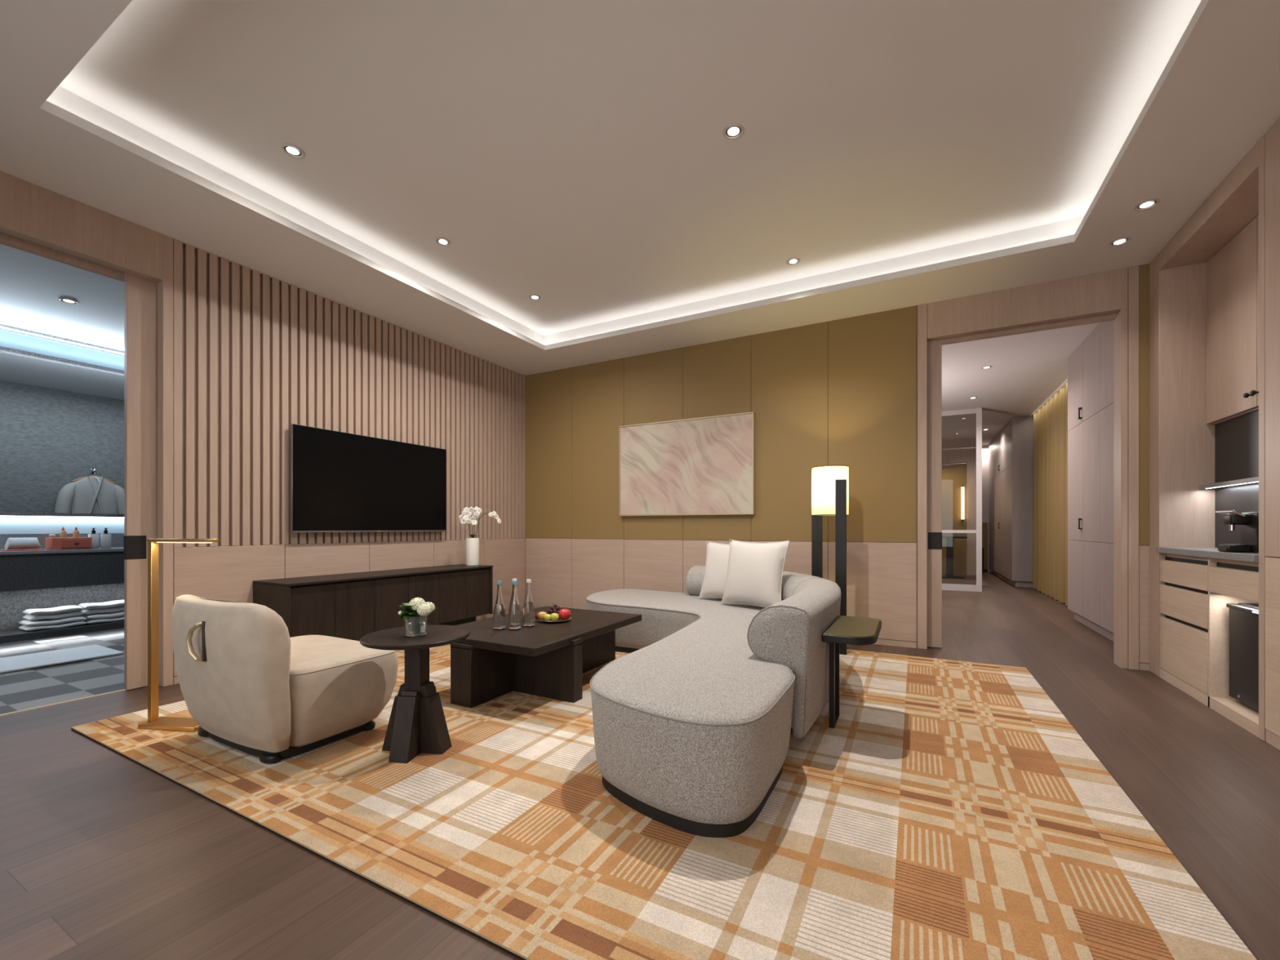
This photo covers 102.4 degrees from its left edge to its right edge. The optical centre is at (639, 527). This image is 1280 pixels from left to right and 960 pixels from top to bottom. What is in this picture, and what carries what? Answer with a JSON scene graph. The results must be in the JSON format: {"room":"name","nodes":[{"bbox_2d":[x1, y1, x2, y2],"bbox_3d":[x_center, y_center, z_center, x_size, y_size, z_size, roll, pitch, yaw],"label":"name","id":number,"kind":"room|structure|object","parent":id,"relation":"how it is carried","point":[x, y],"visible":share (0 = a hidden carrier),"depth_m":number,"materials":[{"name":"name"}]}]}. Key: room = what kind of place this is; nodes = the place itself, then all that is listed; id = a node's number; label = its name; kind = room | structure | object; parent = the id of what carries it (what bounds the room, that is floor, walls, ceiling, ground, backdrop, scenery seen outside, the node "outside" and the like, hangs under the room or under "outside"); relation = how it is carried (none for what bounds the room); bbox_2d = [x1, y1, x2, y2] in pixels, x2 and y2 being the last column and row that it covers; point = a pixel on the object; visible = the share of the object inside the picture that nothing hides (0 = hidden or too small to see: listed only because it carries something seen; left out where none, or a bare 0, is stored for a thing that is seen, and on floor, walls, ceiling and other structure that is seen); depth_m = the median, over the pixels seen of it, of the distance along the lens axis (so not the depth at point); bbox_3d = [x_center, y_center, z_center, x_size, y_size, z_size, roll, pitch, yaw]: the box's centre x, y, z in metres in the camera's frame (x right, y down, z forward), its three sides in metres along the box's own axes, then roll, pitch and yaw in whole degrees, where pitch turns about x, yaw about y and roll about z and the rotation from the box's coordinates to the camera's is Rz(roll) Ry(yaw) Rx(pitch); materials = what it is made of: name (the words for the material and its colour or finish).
{"room":"living room","nodes":[
{"label":"living room","id":0,"kind":"room"},
{"bbox_2d":[0,380,124,512],"bbox_3d":[-7.634,-0.375,6.125,0.100,2.750,4.300,0,0,28],"label":"wall","id":1,"kind":"structure","parent":0,"point":[51,438],"depth_m":6.45,"materials":[{"name":"grey stone"}]},
{"bbox_2d":[53,475,124,514],"bbox_3d":[-7.152,-0.146,6.758,0.147,1.052,0.748,0,0,28],"label":"bathrobe","id":2,"kind":"object","parent":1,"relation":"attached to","point":[89,495],"visible":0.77,"depth_m":6.70,"materials":[{"name":"grey fabric"}]},
{"bbox_2d":[90,467,95,474],"bbox_3d":[-7.186,-0.750,6.776,0.076,0.080,0.036,0,0,28],"label":"robe hook","id":3,"kind":"object","parent":1,"relation":"attached to","point":[92,472],"visible":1,"depth_m":6.78,"materials":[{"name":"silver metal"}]},
{"bbox_2d":[72,470,115,484],"bbox_3d":[-7.162,-0.673,6.763,0.032,0.173,0.408,0,0,28],"label":"clothes hanger","id":4,"kind":"object","parent":3,"relation":"hanging from","point":[77,479],"visible":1,"depth_m":6.75,"materials":[{"name":"brown wood"}]},
{"bbox_2d":[0,244,124,399],"bbox_3d":[-5.363,-1.800,4.911,5.450,0.100,4.300,0,0,28],"label":"ceiling","id":5,"kind":"structure","parent":0,"point":[32,286],"depth_m":4.20,"materials":[{"name":"white paint"}]},
{"bbox_2d":[58,297,78,304],"bbox_3d":[-4.406,-1.747,3.973,0.104,0.006,0.104,0,0,28],"label":"recessed light","id":6,"kind":"object","parent":5,"relation":"in","point":[64,300],"visible":1,"depth_m":3.97,"materials":[{"name":"grey"}]},
{"bbox_2d":[0,324,124,644],"bbox_3d":[-5.297,-0.375,4.875,0.100,2.750,4.300,0,0,28],"label":"wall","id":7,"kind":"structure","parent":0,"point":[12,603],"depth_m":4.68,"materials":[{"name":"grey stone"}]},
{"bbox_2d":[0,328,124,533],"bbox_3d":[-5.250,-0.823,4.850,0.010,1.755,4.300,0,0,28],"label":"trim","id":8,"kind":"structure","parent":7,"relation":"attached to","point":[8,525],"depth_m":4.71,"materials":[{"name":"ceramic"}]},
{"bbox_2d":[0,620,124,644],"bbox_3d":[-5.098,0.915,4.769,0.349,0.066,4.100,0,0,28],"label":"wall shelf","id":9,"kind":"object","parent":7,"relation":"attached to","point":[15,635],"visible":0.21,"depth_m":4.46,"materials":[{"name":"grey stone"}]},
{"bbox_2d":[18,615,86,631],"bbox_3d":[-5.178,0.841,4.545,0.240,0.086,0.350,0,0,28],"label":"folded towel","id":10,"kind":"object","parent":9,"relation":"on","point":[50,624],"visible":0.88,"depth_m":4.47,"materials":[{"name":"white fabric"}]},
{"bbox_2d":[22,605,83,620],"bbox_3d":[-5.177,0.752,4.548,0.220,0.094,0.315,0,0,28],"label":"folded towel","id":11,"kind":"object","parent":10,"relation":"on","point":[63,611],"visible":1,"depth_m":4.49,"materials":[{"name":"white fabric"}]},
{"bbox_2d":[79,610,124,623],"bbox_3d":[-5.006,0.839,4.867,0.240,0.090,0.360,0,0,28],"label":"folded towel","id":12,"kind":"object","parent":9,"relation":"on","point":[95,618],"visible":0.65,"depth_m":4.75,"materials":[{"name":"white fabric"}]},
{"bbox_2d":[77,600,124,614],"bbox_3d":[-5.011,0.746,4.859,0.220,0.098,0.360,0,0,28],"label":"folded towel","id":13,"kind":"object","parent":12,"relation":"on","point":[116,606],"visible":0.75,"depth_m":4.76,"materials":[{"name":"white fabric"}]},
{"bbox_2d":[0,346,124,516],"bbox_3d":[-5.250,-0.829,4.851,0.025,1.442,4.300,0,0,28],"label":"trim","id":14,"kind":"structure","parent":7,"relation":"attached to","point":[2,348],"depth_m":4.71,"materials":[{"name":"mirror"}]},
{"bbox_2d":[0,326,124,517],"bbox_3d":[-5.244,-0.910,4.847,0.016,1.624,4.300,0,0,28],"label":"trim","id":15,"kind":"structure","parent":7,"relation":"attached to","point":[0,326],"depth_m":4.71,"materials":[{"name":"white"}]},
{"bbox_2d":[0,533,124,591],"bbox_3d":[-5.072,0.289,4.755,0.409,0.458,4.100,0,0,28],"label":"countertop","id":16,"kind":"structure","parent":7,"relation":"attached to","point":[28,570],"depth_m":4.47,"materials":[{"name":"stone"}]},
{"bbox_2d":[0,548,44,551],"bbox_3d":[-5.230,0.186,4.364,0.160,0.012,0.220,0,0,28],"label":"tray","id":17,"kind":"object","parent":16,"relation":"on","point":[23,549],"visible":0.92,"depth_m":4.32,"materials":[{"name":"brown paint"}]},
{"bbox_2d":[4,537,40,549],"bbox_3d":[-5.230,0.132,4.364,0.096,0.096,0.180,0,0,28],"label":"hand towel","id":18,"kind":"object","parent":17,"relation":"on","point":[11,543],"visible":0.99,"depth_m":4.34,"materials":[{"name":"white fabric"}]},
{"bbox_2d":[0,546,123,555],"bbox_3d":[-5.068,0.206,4.753,0.402,0.027,4.100,0,0,28],"label":"countertop","id":19,"kind":"structure","parent":16,"relation":"on","point":[121,548],"depth_m":4.46,"materials":[{"name":"stone"}]},
{"bbox_2d":[44,537,92,550],"bbox_3d":[-5.104,0.140,4.605,0.194,0.105,0.245,0,0,28],"label":"box","id":20,"kind":"object","parent":16,"relation":"on","point":[57,543],"visible":1,"depth_m":4.55,"materials":[{"name":"red leather"}]},
{"bbox_2d":[48,533,55,537],"bbox_3d":[-5.165,0.069,4.527,0.038,0.036,0.038,0,0,28],"label":"toiletry bottle","id":21,"kind":"object","parent":20,"relation":"on","point":[51,535],"visible":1,"depth_m":4.52,"materials":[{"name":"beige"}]},
{"bbox_2d":[59,527,66,537],"bbox_3d":[-5.120,0.040,4.571,0.040,0.094,0.040,0,0,28],"label":"toiletry bottle","id":22,"kind":"object","parent":20,"relation":"on","point":[62,533],"visible":1,"depth_m":4.56,"materials":[{"name":"brown"}]},
{"bbox_2d":[72,527,79,537],"bbox_3d":[-5.082,0.040,4.641,0.040,0.094,0.040,0,0,28],"label":"toiletry bottle","id":23,"kind":"object","parent":20,"relation":"on","point":[75,533],"visible":0.94,"depth_m":4.63,"materials":[{"name":"brown"}]},
{"bbox_2d":[88,528,99,548],"bbox_3d":[-5.052,0.098,4.761,0.060,0.190,0.060,0,0,28],"label":"pump dispenser","id":24,"kind":"object","parent":16,"relation":"on","point":[95,537],"visible":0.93,"depth_m":4.75,"materials":[{"name":"white paint"}]},
{"bbox_2d":[100,528,111,548],"bbox_3d":[-4.983,0.098,4.804,0.060,0.190,0.060,0,0,28],"label":"pump dispenser","id":25,"kind":"object","parent":16,"relation":"on","point":[105,538],"visible":1,"depth_m":4.79,"materials":[{"name":"white paint"}]},
{"bbox_2d":[0,533,124,550],"bbox_3d":[-5.241,0.126,4.846,0.024,0.132,4.100,0,0,28],"label":"backsplash","id":26,"kind":"structure","parent":7,"relation":"attached to","point":[117,540],"depth_m":4.62,"materials":[{"name":"stone"}]},
{"bbox_2d":[0,170,525,686],"bbox_3d":[-2.882,-0.422,3.612,0.150,2.845,6.350,0,0,28],"label":"wall","id":27,"kind":"structure","parent":0,"point":[245,355],"depth_m":3.74,"materials":[{"name":"brown wood"}]},
{"bbox_2d":[0,688,125,715],"bbox_3d":[-3.538,1.000,2.511,0.032,0.003,1.790,0,0,28],"label":"trim","id":28,"kind":"structure","parent":27,"relation":"attached to","point":[122,689],"depth_m":2.94,"materials":[{"name":"gold metal"}]},
{"bbox_2d":[123,272,157,689],"bbox_3d":[-2.863,-0.303,3.712,0.044,2.594,1.256,0,0,28],"label":"door","id":29,"kind":"structure","parent":27,"relation":"in","point":[140,295],"depth_m":3.20,"materials":[{"name":"brown wood"}]},
{"bbox_2d":[173,606,523,684],"bbox_3d":[-2.195,0.976,4.771,0.029,0.048,3.354,0,0,28],"label":"baseboard","id":30,"kind":"structure","parent":27,"relation":"attached to","point":[175,680],"depth_m":5.62,"materials":[{"name":"brown wood"}]},
{"bbox_2d":[173,537,524,675],"bbox_3d":[-2.194,0.537,4.771,0.030,0.821,3.354,0,0,28],"label":"wainscoting panel","id":31,"kind":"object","parent":27,"relation":"attached to","point":[226,573],"depth_m":4.06,"materials":[{"name":"brown wood"}]},
{"bbox_2d":[290,423,446,533],"bbox_3d":[-2.287,-0.370,4.496,0.063,0.817,1.436,0,0,28],"label":"television","id":32,"kind":"object","parent":27,"relation":"attached to","point":[341,482],"visible":1,"depth_m":4.33,"materials":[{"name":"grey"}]},
{"bbox_2d":[0,0,1279,444],"bbox_3d":[2.061,-1.942,6.100,6.380,0.195,15.400,0,0,28],"label":"ceiling","id":33,"kind":"structure","parent":0,"point":[575,155],"depth_m":2.70,"materials":[{"name":"white paint"}]},
{"bbox_2d":[280,143,304,158],"bbox_3d":[-1.878,-2.037,2.786,0.104,0.006,0.104,0,0,28],"label":"recessed light","id":34,"kind":"object","parent":33,"relation":"in","point":[291,150],"visible":1,"depth_m":2.78,"materials":[{"name":"grey"}]},
{"bbox_2d":[435,237,450,246],"bbox_3d":[-1.404,-2.037,3.672,0.104,0.006,0.104,0,0,28],"label":"recessed light","id":35,"kind":"object","parent":33,"relation":"in","point":[440,241],"visible":1,"depth_m":3.67,"materials":[{"name":"grey"}]},
{"bbox_2d":[528,294,541,300],"bbox_3d":[-0.930,-2.037,4.558,0.104,0.006,0.104,0,0,28],"label":"recessed light","id":36,"kind":"object","parent":33,"relation":"in","point":[535,297],"visible":1,"depth_m":4.56,"materials":[{"name":"grey"}]},
{"bbox_2d":[723,123,743,139],"bbox_3d":[0.481,-2.037,2.649,0.104,0.006,0.104,0,0,28],"label":"recessed light","id":37,"kind":"object","parent":33,"relation":"in","point":[734,131],"visible":1,"depth_m":2.65,"materials":[{"name":"grey"}]},
{"bbox_2d":[786,257,799,265],"bbox_3d":[1.174,-2.037,3.944,0.104,0.006,0.104,0,0,28],"label":"recessed light","id":38,"kind":"object","parent":33,"relation":"in","point":[793,261],"visible":1,"depth_m":3.94,"materials":[{"name":"grey"}]},
{"bbox_2d":[981,365,991,368],"bbox_3d":[4.040,-1.867,6.006,0.104,0.006,0.104,0,0,28],"label":"recessed light","id":39,"kind":"object","parent":33,"relation":"in","point":[988,366],"visible":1,"depth_m":6.01,"materials":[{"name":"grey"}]},
{"bbox_2d":[1029,378,1067,416],"bbox_3d":[5.796,-1.863,7.062,0.200,0.012,3.380,0,0,28],"label":"trim","id":40,"kind":"structure","parent":33,"relation":"attached to","point":[1064,384],"depth_m":7.39,"materials":[{"name":"white paint"}]},
{"bbox_2d":[1032,381,1067,605],"bbox_3d":[5.791,-0.435,7.065,0.192,2.840,3.300,0,0,28],"label":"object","id":41,"kind":"object","parent":40,"relation":"hanging from","point":[1050,512],"visible":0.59,"depth_m":7.30,"materials":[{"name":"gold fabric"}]},
{"bbox_2d":[1108,237,1130,246],"bbox_3d":[3.095,-1.842,3.322,0.104,0.006,0.104,0,0,28],"label":"recessed light","id":42,"kind":"object","parent":33,"relation":"in","point":[1119,242],"visible":1,"depth_m":3.32,"materials":[{"name":"grey"}]},
{"bbox_2d":[1134,198,1159,210],"bbox_3d":[2.893,-1.842,2.940,0.104,0.006,0.104,0,0,28],"label":"recessed light","id":43,"kind":"object","parent":33,"relation":"in","point":[1147,204],"visible":1,"depth_m":2.94,"materials":[{"name":"grey"}]},
{"bbox_2d":[0,572,1279,959],"bbox_3d":[-0.373,1.050,7.402,11.900,0.100,15.400,0,0,28],"label":"floor","id":44,"kind":"structure","parent":0,"point":[104,855],"depth_m":1.73,"materials":[{"name":"brown wood"}]},
{"bbox_2d":[0,644,124,673],"bbox_3d":[-4.552,0.992,3.808,0.580,0.016,0.920,0,0,28],"label":"bath mat","id":45,"kind":"object","parent":44,"relation":"on","point":[33,660],"visible":1,"depth_m":3.90,"materials":[{"name":"white fabric"}]},
{"bbox_2d":[253,564,493,640],"bbox_3d":[-2.114,0.689,4.409,0.451,0.622,1.910,0,0,28],"label":"media console","id":46,"kind":"object","parent":44,"relation":"on","point":[354,606],"visible":0.73,"depth_m":4.03,"materials":[{"name":"brown wood"}]},
{"bbox_2d":[466,537,479,565],"bbox_3d":[-1.681,0.240,5.170,0.128,0.275,0.128,0,0,28],"label":"vase","id":47,"kind":"object","parent":46,"relation":"on","point":[472,544],"visible":0.99,"depth_m":5.11,"materials":[{"name":"white ceramic"}]},
{"bbox_2d":[458,506,501,537],"bbox_3d":[-1.614,-0.019,5.189,0.426,0.393,0.140,0,0,-33],"label":"orchid plant","id":48,"kind":"object","parent":47,"relation":"in","point":[475,512],"visible":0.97,"depth_m":5.10,"materials":[{"name":"white plant"}]},
{"bbox_2d":[71,644,1257,959],"bbox_3d":[-0.047,0.994,3.091,4.375,0.013,3.565,0,0,28],"label":"rug","id":49,"kind":"object","parent":44,"relation":"on","point":[949,809],"visible":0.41,"depth_m":1.65,"materials":[{"name":"orange carpet"}]},
{"bbox_2d":[137,538,218,732],"bbox_3d":[-2.272,0.520,2.558,0.380,0.933,0.110,0,0,8],"label":"reading lamp","id":50,"kind":"object","parent":49,"relation":"on","point":[153,722],"visible":0.94,"depth_m":2.56,"materials":[{"name":"gold metal"}]},
{"bbox_2d":[171,594,398,764],"bbox_3d":[-1.706,0.647,2.472,0.786,0.679,0.767,0,0,28],"label":"armchair","id":51,"kind":"object","parent":49,"relation":"on","point":[251,687],"visible":0.94,"depth_m":2.19,"materials":[{"name":"beige fabric"}]},
{"bbox_2d":[360,624,470,763],"bbox_3d":[-1.002,0.733,2.314,0.452,0.509,0.452,0,0,28],"label":"side table","id":52,"kind":"object","parent":49,"relation":"on","point":[417,724],"visible":0.9,"depth_m":2.25,"materials":[{"name":"brown wood"}]},
{"bbox_2d":[404,615,427,636],"bbox_3d":[-0.995,0.432,2.290,0.093,0.088,0.093,0,0,28],"label":"glass vase","id":53,"kind":"object","parent":52,"relation":"on","point":[416,626],"visible":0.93,"depth_m":2.25,"materials":[{"name":"clear glass"}]},
{"bbox_2d":[398,597,435,620],"bbox_3d":[-0.998,0.385,2.289,0.156,0.152,0.124,0,0,-4],"label":"flower bouquet","id":54,"kind":"object","parent":53,"relation":"in","point":[417,606],"visible":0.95,"depth_m":2.26,"materials":[{"name":"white plant"}]},
{"bbox_2d":[450,605,641,707],"bbox_3d":[-0.615,0.802,3.373,0.875,0.369,1.274,0,0,28],"label":"coffee table","id":55,"kind":"object","parent":49,"relation":"on","point":[548,660],"visible":0.91,"depth_m":2.97,"materials":[{"name":"brown wood"}]},
{"bbox_2d":[493,580,505,630],"bbox_3d":[-0.858,0.471,3.143,0.071,0.294,0.071,0,0,28],"label":"water bottle","id":56,"kind":"object","parent":55,"relation":"on","point":[499,615],"visible":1,"depth_m":3.12,"materials":[{"name":"clear glass"}]},
{"bbox_2d":[508,578,516,624],"bbox_3d":[-0.798,0.471,3.274,0.071,0.294,0.071,0,0,28],"label":"water bottle","id":57,"kind":"object","parent":55,"relation":"on","point":[512,579],"visible":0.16,"depth_m":3.26,"materials":[{"name":"grey"}]},
{"bbox_2d":[509,580,520,630],"bbox_3d":[-0.763,0.471,3.143,0.071,0.294,0.071,0,0,28],"label":"water bottle","id":58,"kind":"object","parent":55,"relation":"on","point":[514,611],"visible":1,"depth_m":3.12,"materials":[{"name":"clear glass"}]},
{"bbox_2d":[523,578,534,626],"bbox_3d":[-0.699,0.471,3.236,0.071,0.294,0.071,0,0,28],"label":"water bottle","id":59,"kind":"object","parent":55,"relation":"on","point":[528,608],"visible":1,"depth_m":3.21,"materials":[{"name":"grey"}]},
{"bbox_2d":[536,617,571,622],"bbox_3d":[-0.570,0.608,3.419,0.232,0.016,0.232,0,0,28],"label":"fruit plate","id":60,"kind":"object","parent":55,"relation":"on","point":[559,620],"visible":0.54,"depth_m":3.37,"materials":[{"name":"brown"}]},
{"bbox_2d":[537,609,546,620],"bbox_3d":[-0.640,0.574,3.373,0.064,0.069,0.064,0,0,28],"label":"peach","id":61,"kind":"object","parent":60,"relation":"on","point":[540,615],"visible":0.8,"depth_m":3.35,"materials":[{"name":"orange food"}]},
{"bbox_2d":[543,613,551,621],"bbox_3d":[-0.601,0.579,3.345,0.054,0.058,0.054,0,0,28],"label":"apple","id":62,"kind":"object","parent":60,"relation":"on","point":[547,617],"visible":0.94,"depth_m":3.33,"materials":[{"name":"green food"}]},
{"bbox_2d":[546,602,560,617],"bbox_3d":[-0.573,0.553,3.476,0.147,0.099,0.091,0,0,28],"label":"grape bunch","id":63,"kind":"object","parent":60,"relation":"on","point":[553,608],"visible":0.59,"depth_m":3.46,"materials":[{"name":"purple food"}]},
{"bbox_2d":[550,611,559,621],"bbox_3d":[-0.557,0.576,3.352,0.060,0.063,0.060,0,0,28],"label":"apple","id":64,"kind":"object","parent":60,"relation":"on","point":[554,616],"visible":1,"depth_m":3.33,"materials":[{"name":"green food"}]},
{"bbox_2d":[558,608,570,619],"bbox_3d":[-0.498,0.566,3.403,0.082,0.084,0.082,0,0,28],"label":"apple","id":65,"kind":"object","parent":60,"relation":"on","point":[564,614],"visible":0.98,"depth_m":3.37,"materials":[{"name":"red food"}]},
{"bbox_2d":[586,565,841,837],"bbox_3d":[0.490,0.662,3.370,1.666,0.651,3.487,0,0,-6],"label":"sofa","id":66,"kind":"object","parent":49,"relation":"on","point":[694,726],"visible":0.87,"depth_m":1.93,"materials":[{"name":"fabric"}]},
{"bbox_2d":[698,541,756,598],"bbox_3d":[0.704,0.350,4.171,0.194,0.473,0.485,0,0,-43],"label":"cushion","id":67,"kind":"object","parent":66,"relation":"on","point":[713,584],"visible":0.49,"depth_m":4.18,"materials":[{"name":"white fabric"}]},
{"bbox_2d":[721,538,790,607],"bbox_3d":[0.844,0.338,3.810,0.208,0.497,0.542,0,0,-38],"label":"cushion","id":68,"kind":"object","parent":66,"relation":"on","point":[754,575],"visible":0.97,"depth_m":3.72,"materials":[{"name":"white fabric"}]},
{"bbox_2d":[811,465,848,654],"bbox_3d":[1.542,0.253,4.217,0.312,1.495,0.340,0,0,28],"label":"floor lamp","id":69,"kind":"object","parent":49,"relation":"on","point":[829,483],"visible":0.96,"depth_m":4.08,"materials":[{"name":"fabric"}]},
{"bbox_2d":[822,615,881,728],"bbox_3d":[1.056,0.734,2.538,0.222,0.505,0.570,0,0,28],"label":"side table","id":70,"kind":"object","parent":49,"relation":"on","point":[844,629],"visible":1,"depth_m":2.53,"materials":[{"name":"black metal"}]},
{"bbox_2d":[942,536,967,578],"bbox_3d":[6.041,0.585,10.436,0.950,0.830,0.600,0,0,28],"label":"desk","id":71,"kind":"object","parent":44,"relation":"on","point":[949,540],"visible":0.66,"depth_m":10.28,"materials":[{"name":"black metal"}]},
{"bbox_2d":[942,407,982,591],"bbox_3d":[4.498,-0.434,8.471,1.883,2.868,0.040,0,0,28],"label":"glass screen","id":72,"kind":"object","parent":44,"relation":"on","point":[955,587],"visible":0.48,"depth_m":8.04,"materials":[{"name":"grey"}]},
{"bbox_2d":[942,577,990,586],"bbox_3d":[5.726,0.995,9.498,1.080,0.010,1.250,0,0,28],"label":"rug","id":73,"kind":"object","parent":44,"relation":"on","point":[960,581],"visible":0.34,"depth_m":9.46,"materials":[{"name":"fabric"}]},
{"bbox_2d":[982,546,983,573],"bbox_3d":[7.537,0.720,11.506,0.220,0.560,0.300,0,0,28],"label":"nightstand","id":74,"kind":"object","parent":44,"relation":"on","point":[982,547],"visible":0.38,"depth_m":11.34,"materials":[{"name":"brown wood"}]},
{"bbox_2d":[982,522,987,572],"bbox_3d":[7.693,0.440,11.659,0.290,1.120,0.075,0,0,28],"label":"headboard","id":75,"kind":"object","parent":44,"relation":"on","point":[984,525],"visible":0.41,"depth_m":11.58,"materials":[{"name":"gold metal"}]},
{"bbox_2d":[989,416,1033,587],"bbox_3d":[7.274,-0.434,9.955,0.602,2.868,3.084,0,0,28],"label":"wardrobe","id":76,"kind":"object","parent":44,"relation":"on","point":[1011,451],"visible":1,"depth_m":8.72,"materials":[{"name":"brown wood"}]},
{"bbox_2d":[1067,312,1117,641],"bbox_3d":[4.550,-0.434,4.822,0.564,2.868,1.694,0,0,28],"label":"wardrobe","id":77,"kind":"object","parent":44,"relation":"on","point":[1091,366],"visible":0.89,"depth_m":4.88,"materials":[{"name":"brown wood"}]},
{"bbox_2d":[1149,133,1272,741],"bbox_3d":[3.494,-0.422,2.865,0.580,2.844,1.341,0,0,28],"label":"tall cabinet","id":78,"kind":"object","parent":44,"relation":"on","point":[1207,283],"visible":0.91,"depth_m":3.16,"materials":[{"name":"brown wood"}]},
{"bbox_2d":[1155,546,1258,562],"bbox_3d":[3.321,0.147,2.893,0.283,0.038,1.133,0,0,28],"label":"countertop","id":79,"kind":"structure","parent":78,"relation":"on","point":[1211,553],"depth_m":2.87,"materials":[{"name":"stone"}]},
{"bbox_2d":[1215,510,1258,552],"bbox_3d":[3.186,0.018,2.649,0.271,0.218,0.175,0,0,28],"label":"coffee machine","id":80,"kind":"object","parent":79,"relation":"on","point":[1248,522],"visible":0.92,"depth_m":2.66,"materials":[{"name":"black metal"}]},
{"bbox_2d":[1217,544,1251,552],"bbox_3d":[3.118,0.108,2.702,0.090,0.040,0.105,0,0,28],"label":"drip tray","id":81,"kind":"object","parent":80,"relation":"on","point":[1221,548],"depth_m":2.66,"materials":[{"name":"black metal"}]},
{"bbox_2d":[1214,409,1258,547],"bbox_3d":[3.456,-0.269,2.821,0.023,0.790,1.135,0,0,28],"label":"backsplash","id":82,"kind":"structure","parent":78,"relation":"attached to","point":[1236,439],"depth_m":3.11,"materials":[{"name":"black stone"}]},
{"bbox_2d":[1226,602,1258,711],"bbox_3d":[3.287,0.671,2.520,0.439,0.532,0.413,0,0,28],"label":"mini fridge","id":83,"kind":"object","parent":78,"relation":"in","point":[1243,617],"visible":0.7,"depth_m":2.67,"materials":[{"name":"black glass"}]},
{"bbox_2d":[1265,117,1279,750],"bbox_3d":[2.104,-0.422,0.265,0.580,2.844,4.550,0,0,28],"label":"tall cabinet","id":84,"kind":"object","parent":44,"relation":"on","point":[1272,135],"visible":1,"depth_m":2.36,"materials":[{"name":"brown wood"}]},
{"bbox_2d":[525,263,1149,647],"bbox_3d":[1.424,-0.422,4.825,6.300,2.845,0.150,0,0,28],"label":"wall","id":85,"kind":"structure","parent":0,"point":[844,391],"depth_m":4.84,"materials":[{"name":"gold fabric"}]},
{"bbox_2d":[618,411,755,515],"bbox_3d":[0.434,-0.613,5.243,1.477,0.973,0.044,0,0,28],"label":"painting","id":86,"kind":"object","parent":85,"relation":"attached to","point":[700,465],"visible":1,"depth_m":5.19,"materials":[{"name":"pink paint"}]},
{"bbox_2d":[525,537,1149,663],"bbox_3d":[1.114,0.537,4.922,5.658,0.821,0.030,0,0,28],"label":"wainscoting","id":87,"kind":"structure","parent":85,"relation":"attached to","point":[882,577],"depth_m":5.24,"materials":[{"name":"brown wood"}]},
{"bbox_2d":[533,606,1149,671],"bbox_3d":[1.114,0.976,4.923,5.658,0.048,0.029,0,0,28],"label":"baseboard","id":88,"kind":"structure","parent":85,"relation":"attached to","point":[1142,666],"depth_m":4.32,"materials":[{"name":"brown wood"}]},
{"bbox_2d":[927,338,942,647],"bbox_3d":[2.039,-0.303,4.528,1.065,2.594,0.043,0,0,28],"label":"door","id":89,"kind":"structure","parent":85,"relation":"in","point":[934,347],"depth_m":4.29,"materials":[{"name":"brown wood"}]},
{"bbox_2d":[917,265,1138,670],"bbox_3d":[2.939,-0.422,4.011,1.372,2.845,0.156,0,0,28],"label":"trim","id":90,"kind":"structure","parent":85,"relation":"attached to","point":[1098,297],"depth_m":3.78,"materials":[{"name":"brown wood"}]},
{"bbox_2d":[942,463,966,574],"bbox_3d":[5.209,-0.435,9.973,2.120,2.870,3.400,0,0,28],"label":"wall","id":91,"kind":"structure","parent":0,"point":[954,475],"depth_m":10.98,"materials":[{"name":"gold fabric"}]},
{"bbox_2d":[942,438,976,575],"bbox_3d":[6.048,-0.435,11.350,2.300,2.870,0.220,0,0,28],"label":"trim","id":92,"kind":"structure","parent":91,"relation":"attached to","point":[953,451],"depth_m":10.82,"materials":[{"name":"brown wood"}]},
{"bbox_2d":[961,485,964,521],"bbox_3d":[6.813,-0.510,10.873,0.056,0.760,0.097,0,0,28],"label":"wall lamp","id":93,"kind":"object","parent":91,"relation":"attached to","point":[962,486],"visible":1,"depth_m":10.83,"materials":[{"name":"white glass"}]},
{"bbox_2d":[943,444,991,572],"bbox_3d":[6.982,-0.435,12.143,3.400,2.870,0.100,0,0,28],"label":"wall","id":94,"kind":"structure","parent":0,"point":[985,448],"depth_m":11.64,"materials":[{"name":"grey paint"}]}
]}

